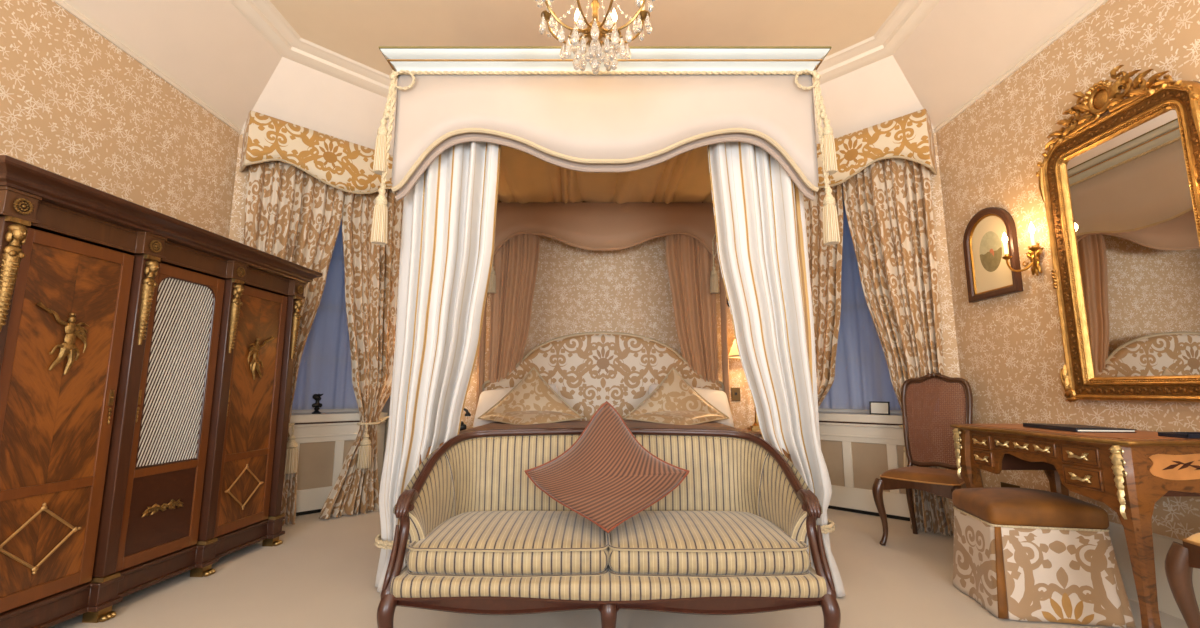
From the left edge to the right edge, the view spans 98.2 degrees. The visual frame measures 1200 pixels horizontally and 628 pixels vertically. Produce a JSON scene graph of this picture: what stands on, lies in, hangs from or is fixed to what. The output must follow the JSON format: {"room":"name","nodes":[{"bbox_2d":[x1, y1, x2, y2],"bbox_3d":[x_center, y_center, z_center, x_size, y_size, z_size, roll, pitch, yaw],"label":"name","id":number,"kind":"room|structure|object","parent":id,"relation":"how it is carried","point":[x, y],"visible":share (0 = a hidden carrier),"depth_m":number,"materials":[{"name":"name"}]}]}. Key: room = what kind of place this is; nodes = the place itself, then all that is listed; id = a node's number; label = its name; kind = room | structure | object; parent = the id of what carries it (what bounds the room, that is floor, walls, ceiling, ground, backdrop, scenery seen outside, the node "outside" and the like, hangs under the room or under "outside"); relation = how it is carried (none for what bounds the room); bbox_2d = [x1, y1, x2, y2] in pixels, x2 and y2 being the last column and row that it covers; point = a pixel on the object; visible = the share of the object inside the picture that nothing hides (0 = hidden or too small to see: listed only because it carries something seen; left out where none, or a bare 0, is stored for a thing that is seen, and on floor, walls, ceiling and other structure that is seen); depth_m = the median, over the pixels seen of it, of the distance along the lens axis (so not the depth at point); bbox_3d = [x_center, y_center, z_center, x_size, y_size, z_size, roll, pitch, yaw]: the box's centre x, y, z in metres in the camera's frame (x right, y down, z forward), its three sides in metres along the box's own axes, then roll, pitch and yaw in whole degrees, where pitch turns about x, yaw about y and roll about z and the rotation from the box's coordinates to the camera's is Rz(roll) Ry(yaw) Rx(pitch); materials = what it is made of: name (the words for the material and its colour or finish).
{"room":"historic interior","nodes":[
{"label":"historic interior","id":0,"kind":"room"},
{"bbox_2d":[0,0,239,237],"bbox_3d":[-2.840,-0.410,0.651,0.120,3.000,6.370,0,-8,0],"label":"wall","id":1,"kind":"structure","parent":0,"point":[74,105],"depth_m":2.92,"materials":[{"name":"paper"}]},
{"bbox_2d":[229,134,390,396],"bbox_3d":[-2.325,0.125,4.323,1.386,3.000,0.100,8,-12,-44],"label":"wall","id":2,"kind":"structure","parent":0,"point":[236,232],"depth_m":3.97,"materials":[{"name":"paper"}]},
{"bbox_2d":[239,110,392,193],"bbox_3d":[-2.243,-1.245,4.400,1.289,0.445,0.179,8,-12,-44],"label":"pelmet","id":3,"kind":"object","parent":2,"relation":"attached to","point":[340,164],"visible":0.82,"depth_m":4.21,"materials":[{"name":"beige fabric"}]},
{"bbox_2d":[244,161,343,525],"bbox_3d":[-2.410,0.149,4.004,0.687,2.838,0.134,8,-12,-44],"label":"window curtain","id":4,"kind":"object","parent":3,"relation":"hanging from","point":[291,215],"visible":0.41,"depth_m":4.12,"materials":[{"name":"beige fabric"}]},
{"bbox_2d":[284,423,297,473],"bbox_3d":[-2.481,0.967,3.853,0.461,0.419,0.142,3,-9,-18],"label":"tassel","id":5,"kind":"object","parent":4,"relation":"attached to","point":[291,462],"visible":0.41,"depth_m":3.86,"materials":[{"name":"beige fabric"}]},
{"bbox_2d":[318,189,403,518],"bbox_3d":[-1.962,0.212,4.439,0.598,2.838,0.150,8,-12,-44],"label":"window curtain","id":6,"kind":"object","parent":3,"relation":"hanging from","point":[371,270],"visible":0.77,"depth_m":4.46,"materials":[{"name":"beige fabric"}]},
{"bbox_2d":[357,416,388,468],"bbox_3d":[-1.915,1.068,4.412,0.151,0.420,0.390,-2,-8,12],"label":"tieback","id":7,"kind":"object","parent":6,"relation":"attached to","point":[364,461],"visible":0.95,"depth_m":4.24,"materials":[{"name":"beige fabric"}]},
{"bbox_2d":[292,219,357,409],"bbox_3d":[-2.536,-0.090,4.684,0.056,1.870,1.100,-8,-12,44],"label":"curtain","id":8,"kind":"object","parent":2,"relation":"hanging from","point":[325,368],"visible":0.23,"depth_m":4.73,"materials":[{"name":"blue fabric"}]},
{"bbox_2d":[291,408,358,412],"bbox_3d":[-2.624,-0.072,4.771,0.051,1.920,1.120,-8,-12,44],"label":"windowsill","id":9,"kind":"structure","parent":2,"relation":"in","point":[356,409],"depth_m":4.73,"materials":[{"name":"white wood"}]},
{"bbox_2d":[311,396,389,468],"bbox_3d":[-2.486,0.264,4.582,0.520,2.800,1.220,-8,-12,44],"label":"trim","id":10,"kind":"structure","parent":2,"relation":"attached to","point":[386,407],"depth_m":4.72,"materials":[{"name":"beige paint"}]},
{"bbox_2d":[270,0,900,78],"bbox_3d":[-0.100,-2.424,1.743,5.960,0.100,8.550,0,-8,0],"label":"ceiling","id":11,"kind":"structure","parent":0,"point":[354,30],"depth_m":3.71,"materials":[{"name":"paint"}]},
{"bbox_2d":[70,0,1091,154],"bbox_3d":[-0.100,-2.120,1.397,5.382,0.622,7.368,0,-8,0],"label":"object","id":12,"kind":"object","parent":11,"relation":"attached to","point":[208,46],"visible":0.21,"depth_m":3.62,"materials":[{"name":"beige paint"}]},
{"bbox_2d":[229,0,939,98],"bbox_3d":[-0.100,-2.366,1.431,4.640,0.105,6.630,0,-8,0],"label":"crown molding","id":13,"kind":"structure","parent":11,"relation":"attached to","point":[263,15],"depth_m":3.92,"materials":[{"name":"white paint"}]},
{"bbox_2d":[535,0,654,74],"bbox_3d":[-0.020,-1.653,2.262,0.501,1.275,0.497,0,-8,0],"label":"chandelier","id":14,"kind":"object","parent":11,"relation":"hanging from","point":[595,53],"visible":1,"depth_m":2.17,"materials":[{"name":"clear glass"}]},
{"bbox_2d":[461,236,754,427],"bbox_3d":[-0.110,0.200,4.832,3.380,3.000,0.120,0,-8,0],"label":"wall","id":15,"kind":"structure","parent":0,"point":[577,290],"depth_m":4.82,"materials":[{"name":"paper"}]},
{"bbox_2d":[731,388,740,400],"bbox_3d":[1.225,0.724,4.685,0.080,0.120,0.018,0,-8,0],"label":"light switch","id":16,"kind":"object","parent":15,"relation":"attached to","point":[735,392],"visible":1,"depth_m":4.69,"materials":[{"name":"gold metal"}]},
{"bbox_2d":[49,508,1187,627],"bbox_3d":[-0.100,1.292,1.580,7.160,0.100,8.900,0,-8,0],"label":"floor","id":17,"kind":"structure","parent":0,"point":[322,574],"depth_m":2.54,"materials":[{"name":"beige carpet"}]},
{"bbox_2d":[0,155,321,627],"bbox_3d":[-2.371,0.476,2.703,0.600,1.838,1.930,-1,-8,3],"label":"wardrobe","id":18,"kind":"object","parent":17,"relation":"on","point":[147,355],"visible":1,"depth_m":2.40,"materials":[{"name":"brown wood"}]},
{"bbox_2d":[289,411,387,515],"bbox_3d":[-2.449,1.248,4.401,1.112,0.800,0.385,8,-12,-44],"label":"radiator cover","id":19,"kind":"object","parent":17,"relation":"on","point":[324,440],"visible":0.3,"depth_m":4.33,"materials":[{"name":"beige paint"}]},
{"bbox_2d":[312,394,322,413],"bbox_3d":[-2.395,0.759,4.403,0.072,0.170,0.072,0,-8,0],"label":"figurine","id":20,"kind":"object","parent":19,"relation":"on","point":[316,397],"visible":1,"depth_m":4.39,"materials":[{"name":"black metal"}]},
{"bbox_2d":[289,411,387,427],"bbox_3d":[-2.449,0.902,4.452,0.385,0.100,1.112,-8,-12,44],"label":"windowsill","id":21,"kind":"structure","parent":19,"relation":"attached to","point":[325,419],"depth_m":4.38,"materials":[{"name":"beige paint"}]},
{"bbox_2d":[378,46,831,465],"bbox_3d":[0.027,0.115,3.590,2.413,2.809,2.071,0,-8,0],"label":"canopy bed","id":22,"kind":"object","parent":17,"relation":"on","point":[617,159],"visible":0.64,"depth_m":2.81,"materials":[{"name":"beige fabric"}]},
{"bbox_2d":[370,70,414,244],"bbox_3d":[-1.087,-0.838,2.725,0.191,0.965,0.081,0,-8,0],"label":"tassel","id":23,"kind":"object","parent":22,"relation":"hanging from","point":[379,231],"visible":1,"depth_m":2.70,"materials":[{"name":"beige fabric"}]},
{"bbox_2d":[375,142,500,595],"bbox_3d":[-0.892,0.100,2.800,0.637,2.589,0.361,-7,-11,39],"label":"curtain","id":24,"kind":"object","parent":22,"relation":"hanging from","point":[447,247],"visible":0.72,"depth_m":2.76,"materials":[{"name":"white fabric"}]},
{"bbox_2d":[375,534,408,549],"bbox_3d":[-1.003,1.136,2.634,0.253,0.042,0.261,0,-8,0],"label":"tieback","id":25,"kind":"object","parent":24,"relation":"attached to","point":[379,543],"visible":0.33,"depth_m":2.52,"materials":[{"name":"beige fabric"}]},
{"bbox_2d":[477,298,486,404],"bbox_3d":[-1.017,0.288,4.471,0.034,2.520,0.212,0,-8,0],"label":"curtain","id":26,"kind":"object","parent":22,"relation":"hanging from","point":[481,368],"visible":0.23,"depth_m":4.46,"materials":[{"name":"brown fabric"}]},
{"bbox_2d":[488,259,495,293],"bbox_3d":[-0.941,-0.447,4.541,0.079,0.536,0.080,-6,-10,33],"label":"tassel","id":27,"kind":"object","parent":22,"relation":"hanging from","point":[492,284],"visible":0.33,"depth_m":4.49,"materials":[{"name":"beige fabric"}]},
{"bbox_2d":[488,234,539,382],"bbox_3d":[-0.748,-0.102,4.565,0.432,1.720,0.047,0,-8,0],"label":"curtain","id":28,"kind":"object","parent":22,"relation":"hanging from","point":[515,265],"visible":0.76,"depth_m":4.56,"materials":[{"name":"brown fabric"}]},
{"bbox_2d":[473,384,557,426],"bbox_3d":[-0.673,0.754,4.203,0.678,0.374,0.342,0,-8,3],"label":"bed pillow","id":29,"kind":"object","parent":22,"relation":"on","point":[489,398],"visible":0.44,"depth_m":4.19,"materials":[{"name":"white fabric"}]},
{"bbox_2d":[478,367,583,424],"bbox_3d":[-0.529,0.625,4.012,0.623,0.443,0.534,7,-11,-40],"label":"cushion","id":30,"kind":"object","parent":22,"relation":"on","point":[532,400],"visible":0.94,"depth_m":3.97,"materials":[{"name":"beige fabric"}]},
{"bbox_2d":[419,420,790,465],"bbox_3d":[0.027,1.018,3.376,1.954,0.561,1.586,0,-8,0],"label":"bedspread","id":31,"kind":"object","parent":22,"relation":"on","point":[630,423],"depth_m":3.53,"materials":[{"name":"fabric"}]},
{"bbox_2d":[623,367,728,424],"bbox_3d":[0.586,0.625,4.012,0.623,0.443,0.534,7,-11,-40],"label":"cushion","id":32,"kind":"object","parent":22,"relation":"on","point":[673,401],"visible":0.97,"depth_m":3.97,"materials":[{"name":"beige fabric"}]},
{"bbox_2d":[649,384,733,426],"bbox_3d":[0.727,0.754,4.203,0.679,0.374,0.341,0,-8,-3],"label":"bed pillow","id":33,"kind":"object","parent":22,"relation":"on","point":[718,399],"visible":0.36,"depth_m":4.20,"materials":[{"name":"white fabric"}]},
{"bbox_2d":[666,234,718,382],"bbox_3d":[0.802,-0.103,4.561,0.432,1.720,0.049,0,-8,0],"label":"curtain","id":34,"kind":"object","parent":22,"relation":"hanging from","point":[689,263],"visible":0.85,"depth_m":4.56,"materials":[{"name":"brown fabric"}]},
{"bbox_2d":[710,233,718,293],"bbox_3d":[0.995,-0.447,4.542,0.080,0.536,0.080,6,-10,-33],"label":"tassel","id":35,"kind":"object","parent":22,"relation":"hanging from","point":[714,288],"visible":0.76,"depth_m":4.50,"materials":[{"name":"beige fabric"}]},
{"bbox_2d":[719,264,729,406],"bbox_3d":[1.073,0.288,4.470,0.030,2.520,0.212,0,-8,3],"label":"curtain","id":36,"kind":"object","parent":22,"relation":"hanging from","point":[723,307],"visible":0.34,"depth_m":4.46,"materials":[{"name":"brown fabric"}]},
{"bbox_2d":[707,142,844,596],"bbox_3d":[0.971,0.099,2.800,0.662,2.588,0.399,6,-10,-34],"label":"curtain","id":37,"kind":"object","parent":22,"relation":"hanging from","point":[760,222],"visible":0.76,"depth_m":2.77,"materials":[{"name":"white fabric"}]},
{"bbox_2d":[816,519,834,533],"bbox_3d":[1.057,1.067,2.644,0.253,0.042,0.261,0,-8,0],"label":"tieback","id":38,"kind":"object","parent":37,"relation":"attached to","point":[831,524],"visible":0.2,"depth_m":2.54,"materials":[{"name":"beige fabric"}]},
{"bbox_2d":[795,69,839,244],"bbox_3d":[1.140,-0.838,2.725,0.192,0.965,0.081,0,-8,0],"label":"tassel","id":39,"kind":"object","parent":22,"relation":"hanging from","point":[831,235],"visible":1,"depth_m":2.70,"materials":[{"name":"beige fabric"}]},
{"bbox_2d":[377,427,840,627],"bbox_3d":[0.030,0.919,2.176,1.655,0.826,0.780,0,-8,0],"label":"sofa","id":40,"kind":"object","parent":17,"relation":"on","point":[731,538],"visible":0.92,"depth_m":1.93,"materials":[{"name":"fabric"}]},
{"bbox_2d":[407,511,607,574],"bbox_3d":[-0.336,0.914,2.136,0.736,0.128,0.596,0,-8,0],"label":"seat cushion","id":41,"kind":"object","parent":40,"relation":"on","point":[449,542],"depth_m":1.89,"materials":[{"name":"fabric"}]},
{"bbox_2d":[525,401,689,532],"bbox_3d":[0.030,0.602,2.136,0.707,0.476,0.374,0,-8,0],"label":"throw cushion","id":42,"kind":"object","parent":40,"relation":"on","point":[606,477],"visible":1,"depth_m":2.12,"materials":[{"name":"brown fabric"}]},
{"bbox_2d":[608,511,809,574],"bbox_3d":[0.396,0.914,2.136,0.736,0.128,0.596,0,-8,0],"label":"seat cushion","id":43,"kind":"object","parent":40,"relation":"on","point":[648,542],"depth_m":1.89,"materials":[{"name":"fabric"}]},
{"bbox_2d":[737,428,761,435],"bbox_3d":[1.370,1.296,4.274,0.420,0.671,0.388,0,-8,0],"label":"bedside table","id":44,"kind":"object","parent":17,"relation":"on","point":[743,429],"visible":0.02,"depth_m":4.17,"materials":[{"name":"brown wood"}]},
{"bbox_2d":[728,340,759,430],"bbox_3d":[1.310,0.526,4.390,0.440,0.886,0.440,0,-8,0],"label":"table lamp","id":45,"kind":"object","parent":44,"relation":"on","point":[734,353],"visible":0.15,"depth_m":4.33,"materials":[{"name":"gold metal"}]},
{"bbox_2d":[818,411,949,520],"bbox_3d":[2.300,1.238,4.332,1.112,0.800,0.385,-8,-12,44],"label":"radiator cover","id":46,"kind":"object","parent":17,"relation":"on","point":[857,448],"visible":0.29,"depth_m":4.26,"materials":[{"name":"beige paint"}]},
{"bbox_2d":[869,401,889,414],"bbox_3d":[2.303,0.773,4.274,0.056,0.106,0.150,8,-12,-44],"label":"framed card","id":47,"kind":"object","parent":46,"relation":"on","point":[879,408],"visible":1,"depth_m":4.26,"materials":[{"name":"paper"}]},
{"bbox_2d":[818,411,940,429],"bbox_3d":[2.300,0.892,4.383,1.112,0.100,0.385,-8,-12,44],"label":"shelf","id":48,"kind":"object","parent":46,"relation":"attached to","point":[835,420],"depth_m":4.29,"materials":[{"name":"beige paint"}]},
{"bbox_2d":[872,372,972,545],"bbox_3d":[2.173,0.946,3.447,0.570,1.133,0.524,7,-11,-40],"label":"chair","id":49,"kind":"object","parent":17,"relation":"on","point":[941,482],"visible":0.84,"depth_m":3.56,"materials":[{"name":"brown wood"}]},
{"bbox_2d":[952,487,1135,627],"bbox_3d":[2.044,1.110,2.482,0.540,0.520,0.469,-2,-8,11],"label":"stool","id":50,"kind":"object","parent":17,"relation":"on","point":[1023,554],"visible":1,"depth_m":2.30,"materials":[{"name":"beige fabric"}]},
{"bbox_2d":[952,487,1108,529],"bbox_3d":[2.045,0.920,2.514,0.475,0.135,0.405,-2,-8,11],"label":"cushion","id":51,"kind":"object","parent":50,"relation":"on","point":[1002,508],"depth_m":2.35,"materials":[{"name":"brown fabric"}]},
{"bbox_2d":[950,424,1199,627],"bbox_3d":[2.245,0.946,2.378,0.608,0.814,1.001,0,-8,0],"label":"writing desk","id":52,"kind":"object","parent":17,"relation":"on","point":[1128,472],"visible":0.93,"depth_m":2.04,"materials":[{"name":"brown wood"}]},
{"bbox_2d":[1023,423,1135,431],"bbox_3d":[2.239,0.534,2.449,0.242,0.019,0.340,-1,-8,6],"label":"leather folder","id":53,"kind":"object","parent":52,"relation":"on","point":[1064,427],"visible":1,"depth_m":2.36,"materials":[{"name":"leather"}]},
{"bbox_2d":[1158,432,1199,438],"bbox_3d":[2.360,0.478,2.053,0.200,0.016,0.110,0,-8,0],"label":"desk tray","id":54,"kind":"object","parent":52,"relation":"on","point":[1190,435],"visible":1,"depth_m":2.05,"materials":[{"name":"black leather"}]},
{"bbox_2d":[1165,533,1199,627],"bbox_3d":[2.182,0.667,1.534,0.558,1.133,0.525,0,-8,2],"label":"chair","id":55,"kind":"object","parent":17,"relation":"on","point":[1180,560],"visible":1,"depth_m":1.72,"materials":[{"name":"brown wood"}]},
{"bbox_3d":[-1.300,1.293,4.254,0.420,0.671,0.388,0,-8,0],"label":"bedside table","id":56,"kind":"object","parent":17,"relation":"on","visible":0},
{"bbox_2d":[460,408,470,430],"bbox_3d":[-1.162,0.847,4.199,0.236,0.186,0.146,3,-9,-20],"label":"telephone","id":57,"kind":"object","parent":56,"relation":"on","point":[463,426],"visible":0.2,"depth_m":4.18,"materials":[{"name":"black plastic"}]},
{"bbox_2d":[842,133,964,533],"bbox_3d":[2.115,0.124,4.313,1.414,3.000,0.100,-8,-12,44],"label":"wall","id":58,"kind":"structure","parent":0,"point":[948,331],"depth_m":3.84,"materials":[{"name":"paper"}]},
{"bbox_2d":[824,191,898,413],"bbox_3d":[2.337,0.254,4.513,1.220,2.800,0.520,-8,-12,44],"label":"trim","id":59,"kind":"structure","parent":58,"relation":"attached to","point":[842,191],"depth_m":4.67,"materials":[{"name":"beige paint"}]},
{"bbox_2d":[818,408,934,414],"bbox_3d":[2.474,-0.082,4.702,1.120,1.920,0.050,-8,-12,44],"label":"windowsill","id":60,"kind":"structure","parent":58,"relation":"in","point":[819,409],"depth_m":4.72,"materials":[{"name":"white wood"}]},
{"bbox_2d":[816,109,937,187],"bbox_3d":[2.041,-1.236,4.381,1.308,0.470,0.179,-8,-12,44],"label":"pelmet","id":61,"kind":"object","parent":58,"relation":"attached to","point":[910,137],"visible":0.59,"depth_m":4.08,"materials":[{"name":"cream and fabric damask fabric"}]},
{"bbox_2d":[803,183,842,407],"bbox_3d":[1.793,0.206,4.398,0.623,2.838,0.132,-8,-12,44],"label":"window curtain","id":62,"kind":"object","parent":61,"relation":"hanging from","point":[825,261],"visible":0.26,"depth_m":4.37,"materials":[{"name":"beige fabric"}]},
{"bbox_2d":[843,158,952,535],"bbox_3d":[2.245,0.141,3.953,0.624,2.838,0.124,-8,-12,44],"label":"window curtain","id":63,"kind":"object","parent":61,"relation":"hanging from","point":[888,203],"visible":0.72,"depth_m":3.97,"materials":[{"name":"beige fabric"}]},
{"bbox_2d":[899,420,949,466],"bbox_3d":[2.357,0.958,3.723,0.359,0.419,0.161,-4,-9,23],"label":"tieback","id":64,"kind":"object","parent":63,"relation":"attached to","point":[905,460],"visible":0.23,"depth_m":3.73,"materials":[{"name":"beige fabric"}]},
{"bbox_2d":[819,206,938,409],"bbox_3d":[2.386,-0.100,4.614,1.100,1.870,0.056,-8,-12,44],"label":"curtain","id":65,"kind":"object","parent":58,"relation":"hanging from","point":[862,375],"visible":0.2,"depth_m":4.67,"materials":[{"name":"blue fabric"}]},
{"bbox_2d":[936,0,1199,539],"bbox_3d":[2.640,-0.412,0.641,0.120,3.000,6.350,0,-8,0],"label":"wall","id":66,"kind":"structure","parent":0,"point":[1011,358],"depth_m":3.07,"materials":[{"name":"paper"}]},
{"bbox_2d":[52,0,1107,134],"bbox_3d":[-0.100,-1.802,1.349,5.360,0.045,7.350,0,-8,0],"label":"rail","id":67,"kind":"object","parent":66,"relation":"attached to","point":[1093,5],"visible":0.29,"depth_m":3.14,"materials":[{"name":"white paint"}]},
{"bbox_2d":[963,207,1022,302],"bbox_3d":[2.558,-0.403,3.419,0.036,0.595,0.430,0,-8,0],"label":"framed print","id":68,"kind":"object","parent":66,"relation":"attached to","point":[988,275],"visible":1,"depth_m":3.41,"materials":[{"name":"brown wood"}]},
{"bbox_2d":[1000,482,1019,487],"bbox_3d":[2.553,1.103,3.235,0.013,0.090,0.150,0,-8,0],"label":"wall socket","id":69,"kind":"object","parent":66,"relation":"attached to","point":[1003,484],"visible":0.13,"depth_m":3.25,"materials":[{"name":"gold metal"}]},
{"bbox_2d":[1002,222,1042,275],"bbox_3d":[2.513,-0.369,3.065,0.125,0.296,0.252,0,-8,0],"label":"wall sconce","id":70,"kind":"object","parent":66,"relation":"attached to","point":[1034,252],"visible":1,"depth_m":3.04,"materials":[{"name":"gold metal"}]},
{"bbox_2d":[1036,65,1199,402],"bbox_3d":[2.530,-0.381,2.511,0.095,1.615,0.840,0,-8,0],"label":"wall mirror","id":71,"kind":"object","parent":66,"relation":"attached to","point":[1119,189],"visible":1,"depth_m":2.52,"materials":[{"name":"gilded wood"},{"name":"glass"}]},
{"bbox_2d":[1108,522,1199,620],"bbox_3d":[2.570,0.904,0.449,0.020,0.340,6.350,0,-8,0],"label":"baseboard","id":72,"kind":"structure","parent":66,"relation":"attached to","point":[1167,604],"depth_m":2.38,"materials":[{"name":"beige paint"}]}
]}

